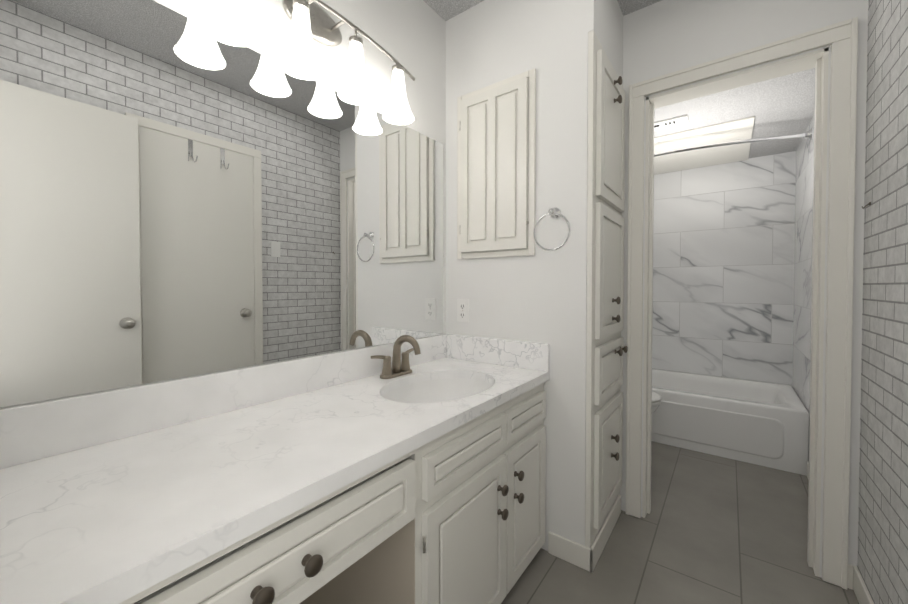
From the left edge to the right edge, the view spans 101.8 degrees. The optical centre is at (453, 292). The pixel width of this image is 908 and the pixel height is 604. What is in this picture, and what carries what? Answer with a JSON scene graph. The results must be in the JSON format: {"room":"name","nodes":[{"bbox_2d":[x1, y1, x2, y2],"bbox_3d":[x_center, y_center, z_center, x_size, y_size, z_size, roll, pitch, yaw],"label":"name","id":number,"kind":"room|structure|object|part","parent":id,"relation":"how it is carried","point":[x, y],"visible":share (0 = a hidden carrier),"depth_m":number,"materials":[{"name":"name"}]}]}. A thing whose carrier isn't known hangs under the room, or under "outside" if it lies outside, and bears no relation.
{"room":"bathroom","nodes":[
{"label":"bathroom","id":0,"kind":"room"},
{"bbox_2d":[0,0,445,408],"bbox_3d":[0.140,-0.141,2.222,0.120,2.460,4.020,1,1,37],"label":"wall","id":1,"kind":"structure","parent":0,"point":[409,36],"depth_m":1.53,"materials":[{"name":"white paint"}]},
{"bbox_2d":[0,0,442,407],"bbox_3d":[-0.484,-0.256,1.276,0.005,0.948,1.430,1,1,37],"label":"mirror","id":2,"kind":"object","parent":1,"relation":"attached to","point":[181,196],"visible":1,"depth_m":0.97,"materials":[{"name":"clear glass"}]},
{"bbox_2d":[0,334,447,465],"bbox_3d":[-0.474,0.277,1.287,0.019,0.114,1.472,1,1,37],"label":"backsplash","id":3,"kind":"structure","parent":1,"relation":"attached to","point":[39,429],"depth_m":0.94,"materials":[{"name":"white stone"}]},
{"bbox_2d":[199,0,414,124],"bbox_3d":[-0.420,-0.839,1.223,0.160,0.300,0.809,1,1,37],"label":"sconce","id":4,"kind":"object","parent":1,"relation":"attached to","point":[325,30],"depth_m":1.19,"materials":[{"name":"white glass"}]},
{"bbox_3d":[-0.406,-0.779,1.214,0.126,0.180,0.746,1,1,37],"label":"vanity light sconce shade","id":5,"kind":"part","parent":4,"relation":"part of","materials":[{"name":"white glass"}]},
{"bbox_2d":[446,0,587,550],"bbox_3d":[0.424,-0.136,1.914,0.705,2.460,0.615,1,1,37],"label":"wall block","id":6,"kind":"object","parent":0,"point":[540,296],"visible":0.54,"depth_m":1.55,"materials":[{"name":"white paint"}]},
{"bbox_2d":[457,299,468,322],"bbox_3d":[0.043,0.088,1.812,0.070,0.115,0.008,1,1,37],"label":"electrical outlet plate","id":7,"kind":"object","parent":6,"relation":"attached to","point":[462,310],"visible":1,"depth_m":1.81,"materials":[{"name":"white plastic"}]},
{"bbox_2d":[457,68,535,258],"bbox_3d":[0.178,-0.557,1.686,0.407,0.790,0.032,1,1,37],"label":"medicine cabinet","id":8,"kind":"object","parent":6,"relation":"attached to","point":[496,168],"visible":1,"depth_m":1.66,"materials":[{"name":"white paint"}]},
{"bbox_2d":[448,334,549,369],"bbox_3d":[0.183,0.270,1.704,0.536,0.114,0.018,1,1,37],"label":"backsplash","id":9,"kind":"structure","parent":6,"relation":"attached to","point":[530,355],"depth_m":1.67,"materials":[{"name":"white stone"}]},
{"bbox_2d":[533,207,570,250],"bbox_3d":[0.406,-0.261,1.510,0.157,0.184,0.050,1,1,37],"label":"towel ring","id":10,"kind":"object","parent":6,"relation":"attached to","point":[554,213],"visible":1,"depth_m":1.50,"materials":[{"name":"silver metal"}]},
{"bbox_2d":[585,30,627,547],"bbox_3d":[0.701,0.038,1.636,0.072,2.119,0.493,1,1,37],"label":"linen cabinet","id":11,"kind":"object","parent":6,"relation":"attached to","point":[605,349],"visible":1,"depth_m":1.52,"materials":[{"name":"white paint"}]},
{"bbox_2d":[586,495,620,572],"bbox_3d":[0.683,1.054,1.645,0.011,0.090,0.482,1,1,37],"label":"baseboard","id":12,"kind":"structure","parent":11,"relation":"attached to","point":[593,554],"depth_m":1.57,"materials":[{"name":"white paint"}]},
{"bbox_2d":[423,0,661,20],"bbox_3d":[0.278,-1.380,0.988,1.790,0.060,2.240,1,1,37],"label":"ceiling","id":13,"kind":"structure","parent":0,"point":[445,10],"depth_m":1.75,"materials":[{"name":"white paint"}]},
{"bbox_2d":[588,0,622,84],"bbox_3d":[0.679,-1.192,1.631,0.021,0.339,0.495,1,1,37],"label":"soffit","id":14,"kind":"structure","parent":0,"point":[605,20],"depth_m":1.62,"materials":[{"name":"white paint"}]},
{"bbox_2d":[501,441,858,603],"bbox_3d":[0.809,1.127,1.745,1.790,0.060,4.020,1,1,37],"label":"floor","id":15,"kind":"structure","parent":0,"point":[711,529],"depth_m":1.57,"materials":[{"name":"tile"}]},
{"bbox_2d":[100,378,549,603],"bbox_3d":[-0.249,0.740,1.127,0.580,0.734,1.472,1,1,37],"label":"bathroom vanity","id":16,"kind":"object","parent":15,"relation":"on","point":[457,516],"depth_m":0.96,"materials":[{"name":"wood"}]},
{"bbox_2d":[0,358,549,603],"bbox_3d":[-0.259,0.355,1.128,0.555,0.036,1.472,1,1,37],"label":"countertop","id":17,"kind":"structure","parent":16,"relation":"on","point":[88,524],"depth_m":0.69,"materials":[{"name":"white stone"}]},
{"bbox_2d":[371,335,420,378],"bbox_3d":[-0.191,0.248,1.453,0.154,0.165,0.243,1,1,37],"label":"faucet","id":18,"kind":"object","parent":17,"relation":"on","point":[399,368],"visible":1,"depth_m":1.46,"materials":[{"name":"brown metal"}]},
{"bbox_2d":[376,374,491,405],"bbox_3d":[-0.049,0.435,1.350,0.360,0.155,0.491,1,1,37],"label":"sink","id":19,"kind":"object","parent":17,"relation":"in","point":[439,388],"depth_m":1.54,"materials":[{"name":"white ceramic"}]},
{"bbox_2d":[652,391,661,412],"bbox_3d":[0.937,0.684,2.503,0.829,0.800,0.440,1,1,37],"label":"toilet","id":20,"kind":"object","parent":15,"relation":"on","point":[656,399],"visible":0.04,"depth_m":2.24,"materials":[{"name":"white ceramic"}]},
{"bbox_2d":[651,369,808,475],"bbox_3d":[1.709,0.886,2.949,1.544,0.380,0.763,1,1,37],"label":"bathtub","id":21,"kind":"object","parent":15,"relation":"on","point":[765,424],"visible":0.67,"depth_m":2.46,"materials":[{"name":"white ceramic"}]},
{"bbox_2d":[652,151,795,385],"bbox_3d":[1.974,-0.160,3.287,1.550,2.460,0.120,1,1,37],"label":"wall","id":22,"kind":"structure","parent":0,"point":[723,265],"depth_m":3.02,"materials":[{"name":"stone"}]},
{"bbox_2d":[654,68,814,158],"bbox_3d":[1.443,-1.087,2.557,1.550,0.060,1.660,1,1,37],"label":"ceiling","id":23,"kind":"structure","parent":0,"point":[782,105],"depth_m":2.13,"materials":[{"name":"white paint"}]},
{"bbox_2d":[654,115,688,130],"bbox_3d":[1.310,-1.046,2.296,0.250,0.012,0.120,1,1,37],"label":"ceiling vent","id":24,"kind":"object","parent":23,"relation":"in","point":[671,122],"visible":0.6,"depth_m":2.27,"materials":[{"name":"white plastic"}]},
{"bbox_2d":[654,116,754,174],"bbox_3d":[1.689,-1.056,2.830,0.920,0.012,0.910,1,1,37],"label":"ceiling panel","id":25,"kind":"object","parent":23,"relation":"attached to","point":[739,129],"visible":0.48,"depth_m":2.64,"materials":[{"name":"white paint"}]},
{"bbox_2d":[620,0,867,577],"bbox_3d":[1.194,-0.131,1.649,0.845,2.460,0.120,1,1,37],"label":"wall","id":26,"kind":"structure","parent":0,"point":[662,37],"depth_m":1.54,"materials":[{"name":"white paint"}]},
{"bbox_2d":[625,17,857,589],"bbox_3d":[1.202,0.048,1.643,0.764,2.102,0.162,1,1,37],"label":"door frame","id":27,"kind":"structure","parent":26,"relation":"attached to","point":[841,38],"depth_m":1.44,"materials":[{"name":"white paint"}]},
{"bbox_2d":[792,114,814,461],"bbox_3d":[2.130,-0.139,2.099,0.120,2.460,1.840,1,1,37],"label":"wall","id":28,"kind":"structure","parent":0,"point":[803,265],"depth_m":2.42,"materials":[{"name":"stone"}]},
{"bbox_2d":[654,128,812,156],"bbox_3d":[1.498,-0.963,2.627,1.540,0.072,0.218,1,1,37],"label":"rail","id":29,"kind":"object","parent":28,"relation":"attached to","point":[808,134],"visible":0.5,"depth_m":2.34,"materials":[{"name":"silver metal"}]},
{"bbox_2d":[807,461,808,479],"bbox_3d":[1.837,1.051,1.837,0.011,0.090,0.876,1,1,37],"label":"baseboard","id":30,"kind":"structure","parent":28,"relation":"attached to","point":[807,461],"depth_m":2.16,"materials":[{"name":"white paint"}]},
{"bbox_2d":[857,0,907,603],"bbox_3d":[0.929,-0.111,0.487,0.120,2.460,2.180,1,1,37],"label":"brick wall","id":31,"kind":"structure","parent":0,"point":[882,563],"depth_m":1.15,"materials":[{"name":"ceramic tile"},{"name":"grout"}]},
{"bbox_2d":[848,563,873,603],"bbox_3d":[1.292,1.063,1.116,0.026,0.090,0.649,1,1,37],"label":"baseboard","id":32,"kind":"structure","parent":31,"relation":"attached to","point":[856,583],"depth_m":1.32,"materials":[{"name":"white paint"}]}
]}

